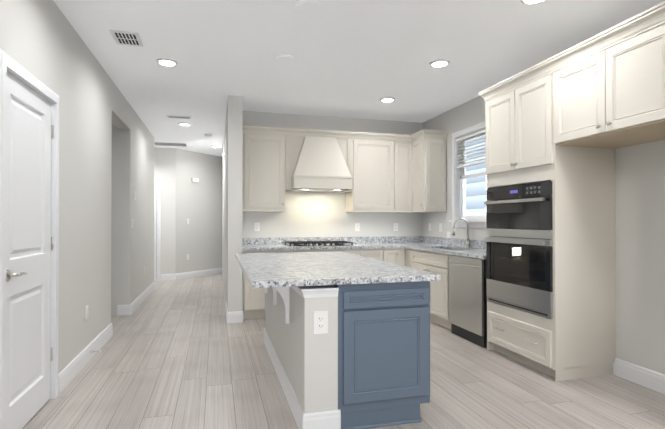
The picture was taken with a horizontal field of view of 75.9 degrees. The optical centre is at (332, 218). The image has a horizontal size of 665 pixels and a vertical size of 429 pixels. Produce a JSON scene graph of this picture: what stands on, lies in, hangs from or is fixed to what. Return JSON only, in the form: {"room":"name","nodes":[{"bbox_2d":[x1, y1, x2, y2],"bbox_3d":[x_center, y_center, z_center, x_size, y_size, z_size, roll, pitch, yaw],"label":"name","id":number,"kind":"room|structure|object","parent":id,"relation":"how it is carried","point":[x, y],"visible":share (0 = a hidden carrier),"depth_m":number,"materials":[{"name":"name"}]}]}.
{"room":"kitchen","nodes":[
{"label":"kitchen","id":0,"kind":"room"},
{"bbox_2d":[0,0,153,373],"bbox_3d":[-1.711,-0.139,1.872,0.150,2.740,12.100,0,0,-15],"label":"wall","id":1,"kind":"structure","parent":0,"point":[42,41],"depth_m":3.69,"materials":[{"name":"paint"}]},
{"bbox_2d":[5,71,53,428],"bbox_3d":[-1.829,0.212,2.591,0.096,2.030,0.733,0,0,-15],"label":"closet door","id":2,"kind":"structure","parent":1,"relation":"in","point":[29,238],"depth_m":2.57,"materials":[{"name":"white wood"}]},
{"bbox_2d":[0,49,58,428],"bbox_3d":[-1.873,0.180,2.572,0.128,2.110,0.870,0,0,-15],"label":"door frame","id":3,"kind":"structure","parent":1,"relation":"attached to","point":[8,63],"depth_m":2.49,"materials":[{"name":"white wood"}]},
{"bbox_2d":[58,323,112,393],"bbox_3d":[-2.168,1.174,3.789,0.044,0.135,1.614,0,0,-15],"label":"baseboard","id":4,"kind":"structure","parent":1,"relation":"attached to","point":[69,372],"depth_m":3.54,"materials":[{"name":"white wood"}]},
{"bbox_2d":[85,305,87,319],"bbox_3d":[-2.127,0.811,3.692,0.008,0.118,0.072,0,0,-15],"label":"outlet","id":5,"kind":"object","parent":1,"relation":"attached to","point":[86,312],"visible":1,"depth_m":3.67,"materials":[{"name":"white plastic"}]},
{"bbox_2d":[126,281,154,314],"bbox_3d":[-2.946,1.190,6.636,0.044,0.135,2.244,0,0,-15],"label":"baseboard","id":6,"kind":"structure","parent":1,"relation":"attached to","point":[130,308],"depth_m":6.17,"materials":[{"name":"white wood"}]},
{"bbox_2d":[111,124,117,315],"bbox_3d":[-4.378,-0.120,5.181,3.250,2.740,0.150,0,0,-15],"label":"wall","id":7,"kind":"structure","parent":0,"point":[114,231],"depth_m":5.52,"materials":[{"name":"paint"}]},
{"bbox_2d":[154,147,175,280],"bbox_3d":[-5.053,-0.102,8.448,3.670,2.740,0.150,0,0,-15],"label":"wall","id":8,"kind":"structure","parent":0,"point":[165,165],"depth_m":8.82,"materials":[{"name":"paint"}]},
{"bbox_2d":[154,182,156,279],"bbox_3d":[-4.061,0.246,8.639,0.903,2.030,0.096,0,0,-15],"label":"hall door","id":9,"kind":"structure","parent":8,"relation":"in","point":[155,202],"depth_m":8.77,"materials":[{"name":"white wood"}]},
{"bbox_2d":[154,178,160,280],"bbox_3d":[-4.052,0.214,8.633,1.060,2.110,0.018,0,0,-15],"label":"door frame","id":10,"kind":"structure","parent":8,"relation":"attached to","point":[158,180],"depth_m":8.76,"materials":[{"name":"white wood"}]},
{"bbox_2d":[161,274,174,280],"bbox_3d":[-4.984,1.200,8.375,3.570,0.135,0.014,0,0,-15],"label":"baseboard","id":11,"kind":"structure","parent":8,"relation":"attached to","point":[165,277],"depth_m":8.80,"materials":[{"name":"white wood"}]},
{"bbox_2d":[175,149,221,273],"bbox_3d":[-2.442,-0.091,10.451,0.150,2.740,3.578,0,0,30],"label":"wall","id":12,"kind":"structure","parent":0,"point":[199,235],"depth_m":9.40,"materials":[{"name":"paint"}]},
{"bbox_2d":[191,178,198,182],"bbox_3d":[-2.994,-0.848,9.286,0.049,0.090,0.180,0,0,30],"label":"door chime","id":13,"kind":"object","parent":12,"relation":"attached to","point":[195,180],"visible":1,"depth_m":9.26,"materials":[{"name":"white plastic"}]},
{"bbox_2d":[175,268,221,279],"bbox_3d":[-2.406,1.211,10.341,0.014,0.135,3.436,0,0,30],"label":"baseboard","id":14,"kind":"structure","parent":12,"relation":"attached to","point":[192,274],"depth_m":9.35,"materials":[{"name":"white wood"}]},
{"bbox_2d":[222,95,242,311],"bbox_3d":[-1.891,-0.106,7.763,0.170,2.740,5.440,0,0,-15],"label":"wall","id":15,"kind":"structure","parent":0,"point":[234,193],"depth_m":5.14,"materials":[{"name":"paint"}]},
{"bbox_2d":[225,302,243,322],"bbox_3d":[-1.263,1.184,5.458,0.198,0.135,0.704,0,0,-15],"label":"baseboard","id":16,"kind":"structure","parent":15,"relation":"attached to","point":[235,317],"depth_m":5.13,"materials":[{"name":"white wood"}]},
{"bbox_2d":[226,111,422,282],"bbox_3d":[0.028,-0.114,6.261,3.080,2.740,0.150,0,0,-15],"label":"wall","id":17,"kind":"structure","parent":0,"point":[313,214],"depth_m":6.14,"materials":[{"name":"paint"}]},
{"bbox_2d":[254,223,259,230],"bbox_3d":[-1.041,0.108,5.885,0.072,0.118,0.008,0,0,-15],"label":"electrical outlet","id":18,"kind":"object","parent":17,"relation":"attached to","point":[256,226],"visible":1,"depth_m":5.88,"materials":[{"name":"white plastic"}]},
{"bbox_2d":[242,134,285,209],"bbox_3d":[-0.942,-0.627,5.739,0.580,0.981,0.348,0,0,-15],"label":"upper cabinet","id":19,"kind":"object","parent":17,"relation":"attached to","point":[263,156],"depth_m":5.58,"materials":[{"name":"paint"}]},
{"bbox_2d":[243,125,447,142],"bbox_3d":[0.202,-1.158,5.675,2.753,0.100,0.424,0,0,-15],"label":"crown molding","id":20,"kind":"structure","parent":19,"relation":"attached to","point":[337,134],"depth_m":5.80,"materials":[{"name":"paint"}]},
{"bbox_2d":[286,136,351,191],"bbox_3d":[-0.189,-0.745,5.846,0.926,0.716,0.538,0,0,-15],"label":"range hood","id":21,"kind":"object","parent":17,"relation":"attached to","point":[321,165],"visible":1,"depth_m":5.66,"materials":[{"name":"paint"}]},
{"bbox_2d":[291,136,346,175],"bbox_3d":[-0.218,-0.844,5.956,0.926,0.546,0.313,0,0,-15],"label":"panel","id":22,"kind":"object","parent":17,"relation":"attached to","point":[296,141],"depth_m":5.73,"materials":[{"name":"paint"}]},
{"bbox_2d":[355,223,359,230],"bbox_3d":[0.368,0.121,6.270,0.072,0.118,0.008,0,0,-15],"label":"electrical outlet","id":23,"kind":"object","parent":17,"relation":"attached to","point":[357,226],"visible":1,"depth_m":6.27,"materials":[{"name":"white plastic"}]},
{"bbox_2d":[346,139,393,209],"bbox_3d":[0.530,-0.625,6.141,0.612,0.981,0.348,0,0,-15],"label":"upper cabinet","id":24,"kind":"object","parent":17,"relation":"attached to","point":[372,160],"depth_m":5.98,"materials":[{"name":"paint"}]},
{"bbox_2d":[394,223,397,230],"bbox_3d":[0.956,0.122,6.431,0.072,0.118,0.008,0,0,-15],"label":"electrical outlet","id":25,"kind":"object","parent":17,"relation":"attached to","point":[395,226],"visible":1,"depth_m":6.43,"materials":[{"name":"white plastic"}]},
{"bbox_2d":[394,142,409,209],"bbox_3d":[0.971,-0.624,6.262,0.303,0.981,0.348,0,0,-15],"label":"upper cabinet","id":26,"kind":"object","parent":17,"relation":"attached to","point":[399,177],"depth_m":6.10,"materials":[{"name":"paint"}]},
{"bbox_2d":[22,265,664,428],"bbox_3d":[-0.289,1.306,4.533,10.800,0.120,16.500,0,0,-15],"label":"floor","id":27,"kind":"structure","parent":0,"point":[179,354],"depth_m":3.13,"materials":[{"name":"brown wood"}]},
{"bbox_2d":[242,250,281,318],"bbox_3d":[-0.956,0.823,5.582,0.475,0.856,0.627,0,0,-15],"label":"base cabinet","id":28,"kind":"object","parent":27,"relation":"on","point":[253,303],"depth_m":5.27,"materials":[{"name":"paint"}]},
{"bbox_2d":[264,285,340,428],"bbox_3d":[-0.329,0.820,3.384,0.231,0.840,2.022,0,0,-15],"label":"wall","id":29,"kind":"structure","parent":27,"relation":"on","point":[304,358],"depth_m":2.45,"materials":[{"name":"paint"}]},
{"bbox_2d":[265,287,288,323],"bbox_3d":[-0.556,0.531,3.335,0.230,0.297,1.258,0,0,-15],"label":"corbel","id":30,"kind":"object","parent":29,"relation":"attached to","point":[283,292],"visible":0.25,"depth_m":2.75,"materials":[{"name":"white wood"}]},
{"bbox_2d":[313,311,327,333],"bbox_3d":[-0.067,0.589,2.426,0.085,0.128,0.008,0,0,-15],"label":"outlet","id":31,"kind":"object","parent":29,"relation":"attached to","point":[320,322],"visible":1,"depth_m":2.42,"materials":[{"name":"white plastic"}]},
{"bbox_2d":[282,249,361,255],"bbox_3d":[-0.225,0.824,5.782,1.040,0.856,0.627,0,0,-15],"label":"base cabinet","id":32,"kind":"object","parent":27,"relation":"on","point":[352,251],"depth_m":5.53,"materials":[{"name":"paint"}]},
{"bbox_2d":[242,236,428,250],"bbox_3d":[0.145,0.326,5.877,2.753,0.135,0.643,0,0,-15],"label":"countertop","id":33,"kind":"structure","parent":32,"relation":"on","point":[248,244],"depth_m":5.92,"materials":[{"name":"stone"}]},
{"bbox_2d":[282,241,355,246],"bbox_3d":[-0.192,0.335,5.794,0.918,0.045,0.508,0,0,-15],"label":"cooktop","id":34,"kind":"object","parent":33,"relation":"in","point":[310,243],"visible":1,"depth_m":5.65,"materials":[{"name":"black metal"}]},
{"bbox_2d":[362,248,385,261],"bbox_3d":[0.435,0.825,5.962,0.329,0.856,0.627,0,0,-15],"label":"base cabinet","id":35,"kind":"object","parent":27,"relation":"on","point":[379,253],"depth_m":5.68,"materials":[{"name":"paint"}]},
{"bbox_2d":[334,281,429,428],"bbox_3d":[0.261,0.808,2.767,0.605,0.856,0.513,0,0,-15],"label":"base cabinet","id":36,"kind":"object","parent":27,"relation":"on","point":[383,354],"visible":0.58,"depth_m":2.50,"materials":[{"name":"blue paint"}]},
{"bbox_2d":[235,252,440,287],"bbox_3d":[-0.161,0.362,3.444,1.130,0.035,2.080,0,0,-15],"label":"countertop","id":37,"kind":"structure","parent":36,"relation":"on","point":[268,270],"depth_m":2.82,"materials":[{"name":"stone"}]},
{"bbox_2d":[386,248,404,265],"bbox_3d":[0.752,0.826,6.049,0.328,0.856,0.627,0,0,-15],"label":"base cabinet","id":38,"kind":"object","parent":27,"relation":"on","point":[393,255],"depth_m":5.76,"materials":[{"name":"paint"}]},
{"bbox_2d":[405,248,449,266],"bbox_3d":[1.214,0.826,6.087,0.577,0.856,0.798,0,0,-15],"label":"base cabinet","id":39,"kind":"object","parent":27,"relation":"on","point":[433,262],"depth_m":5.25,"materials":[{"name":"paint"}]},
{"bbox_2d":[403,237,485,258],"bbox_3d":[1.495,0.321,4.995,0.613,0.135,1.770,0,0,-15],"label":"countertop","id":40,"kind":"structure","parent":39,"relation":"on","point":[476,249],"depth_m":5.46,"materials":[{"name":"stone"}]},
{"bbox_2d":[452,218,470,247],"bbox_3d":[1.591,0.169,5.225,0.247,0.370,0.109,0,0,-15],"label":"faucet","id":41,"kind":"object","parent":40,"relation":"on","point":[467,238],"visible":0.98,"depth_m":5.25,"materials":[{"name":"silver metal"}]},
{"bbox_2d":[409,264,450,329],"bbox_3d":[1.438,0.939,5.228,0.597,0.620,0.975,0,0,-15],"label":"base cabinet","id":42,"kind":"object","parent":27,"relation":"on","point":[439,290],"depth_m":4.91,"materials":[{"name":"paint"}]},
{"bbox_2d":[448,255,486,347],"bbox_3d":[1.608,0.819,4.451,0.624,0.853,0.600,0,0,-15],"label":"dishwasher","id":43,"kind":"object","parent":27,"relation":"on","point":[467,301],"visible":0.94,"depth_m":4.31,"materials":[{"name":"silver metal"}]},
{"bbox_2d":[486,72,615,380],"bbox_3d":[1.834,0.056,3.718,0.634,2.370,0.850,0,0,-15],"label":"tall cabinet","id":44,"kind":"object","parent":27,"relation":"on","point":[574,337],"visible":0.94,"depth_m":3.35,"materials":[{"name":"paint"}]},
{"bbox_2d":[484,181,552,318],"bbox_3d":[1.815,0.236,3.712,0.617,1.060,0.799,0,0,-15],"label":"wall oven","id":45,"kind":"object","parent":44,"relation":"in","point":[519,254],"visible":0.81,"depth_m":3.57,"materials":[{"name":"black glass"}]},
{"bbox_2d":[53,0,664,156],"bbox_3d":[-0.289,-1.554,4.549,10.800,0.120,16.500,0,0,-15],"label":"ceiling","id":46,"kind":"structure","parent":0,"point":[359,59],"depth_m":3.79,"materials":[{"name":"paint"}]},
{"bbox_2d":[109,29,143,46],"bbox_3d":[-1.701,-1.495,3.531,0.210,0.008,0.280,0,0,-15],"label":"ceiling vent","id":47,"kind":"object","parent":46,"relation":"in","point":[128,38],"visible":1,"depth_m":3.52,"materials":[{"name":"grey metal"}]},
{"bbox_2d":[156,58,177,66],"bbox_3d":[-1.577,-1.490,4.062,0.196,0.012,0.196,0,0,-15],"label":"recessed light","id":48,"kind":"object","parent":46,"relation":"in","point":[166,62],"visible":0.98,"depth_m":4.04,"materials":[{"name":"white"}]},
{"bbox_2d":[154,141,187,146],"bbox_3d":[-3.180,-1.468,8.372,0.620,0.008,0.420,0,0,-15],"label":"ceiling vent","id":49,"kind":"object","parent":46,"relation":"in","point":[170,144],"visible":1,"depth_m":8.37,"materials":[{"name":"grey metal"}]},
{"bbox_2d":[166,115,190,118],"bbox_3d":[-2.232,-1.480,6.195,0.340,0.008,0.140,0,0,-15],"label":"ceiling vent","id":50,"kind":"object","parent":46,"relation":"in","point":[179,117],"visible":1,"depth_m":6.20,"materials":[{"name":"grey metal"}]},
{"bbox_2d":[178,123,190,125],"bbox_3d":[-2.303,-1.476,6.642,0.196,0.012,0.196,0,0,-15],"label":"recessed light","id":51,"kind":"object","parent":46,"relation":"in","point":[185,124],"visible":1,"depth_m":6.63,"materials":[{"name":"white"}]},
{"bbox_2d":[275,54,292,61],"bbox_3d":[-0.449,-1.491,3.956,0.169,0.013,0.169,0,0,30],"label":"ceiling disc","id":52,"kind":"object","parent":46,"relation":"attached to","point":[282,57],"depth_m":3.94,"materials":[{"name":"paint"}]},
{"bbox_2d":[296,0,319,10],"bbox_3d":[-0.173,-1.496,2.984,0.169,0.013,0.169,0,0,30],"label":"ceiling disc","id":53,"kind":"object","parent":46,"relation":"attached to","point":[307,5],"depth_m":2.97,"materials":[{"name":"paint"}]},
{"bbox_2d":[380,97,394,101],"bbox_3d":[0.684,-1.483,5.312,0.196,0.012,0.196,0,0,-15],"label":"recessed light","id":54,"kind":"object","parent":46,"relation":"in","point":[387,99],"visible":0.96,"depth_m":5.27,"materials":[{"name":"white"}]},
{"bbox_2d":[429,59,449,67],"bbox_3d":[1.028,-1.490,4.090,0.196,0.012,0.196,0,0,-15],"label":"recessed light","id":55,"kind":"object","parent":46,"relation":"in","point":[439,63],"visible":1,"depth_m":4.07,"materials":[{"name":"white"}]},
{"bbox_2d":[520,0,544,4],"bbox_3d":[1.370,-1.497,2.877,0.196,0.012,0.196,0,0,-15],"label":"recessed light","id":56,"kind":"object","parent":46,"relation":"in","point":[529,2],"visible":0.93,"depth_m":2.92,"materials":[{"name":"white"}]},
{"bbox_2d":[423,96,664,374],"bbox_3d":[2.012,-0.124,4.559,0.150,2.740,4.480,0,0,-15],"label":"wall","id":57,"kind":"structure","parent":0,"point":[640,242],"depth_m":3.24,"materials":[{"name":"paint"}]},
{"bbox_2d":[410,138,446,209],"bbox_3d":[1.360,-0.626,6.000,0.346,0.981,0.378,0,0,-15],"label":"upper cabinet","id":58,"kind":"object","parent":57,"relation":"attached to","point":[427,155],"depth_m":5.84,"materials":[{"name":"paint"}]},
{"bbox_2d":[449,121,486,227],"bbox_3d":[1.783,-0.522,5.307,0.200,1.255,0.940,0,0,-15],"label":"window","id":59,"kind":"structure","parent":57,"relation":"in","point":[469,185],"depth_m":5.47,"materials":[{"name":"clear glass"}]},
{"bbox_2d":[456,129,485,167],"bbox_3d":[1.761,-0.869,5.303,0.045,0.389,0.730,0,0,-15],"label":"window blind","id":60,"kind":"object","parent":59,"relation":"attached to","point":[470,136],"visible":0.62,"depth_m":5.33,"materials":[{"name":"white plastic"}]},
{"bbox_2d":[554,23,664,148],"bbox_3d":[2.069,-0.848,2.879,0.625,0.570,0.898,0,0,-15],"label":"upper cabinet","id":61,"kind":"object","parent":57,"relation":"attached to","point":[613,97],"visible":1,"depth_m":2.78,"materials":[{"name":"paint"}]},
{"bbox_2d":[478,1,664,101],"bbox_3d":[1.946,-1.171,3.317,0.632,0.100,1.804,0,0,-15],"label":"crown molding","id":62,"kind":"structure","parent":61,"relation":"attached to","point":[642,22],"depth_m":2.95,"materials":[{"name":"paint"}]},
{"bbox_2d":[613,358,664,393],"bbox_3d":[2.191,1.169,2.828,0.714,0.135,1.089,0,0,-15],"label":"baseboard","id":63,"kind":"structure","parent":57,"relation":"attached to","point":[646,377],"depth_m":3.18,"materials":[{"name":"white wood"}]}
]}

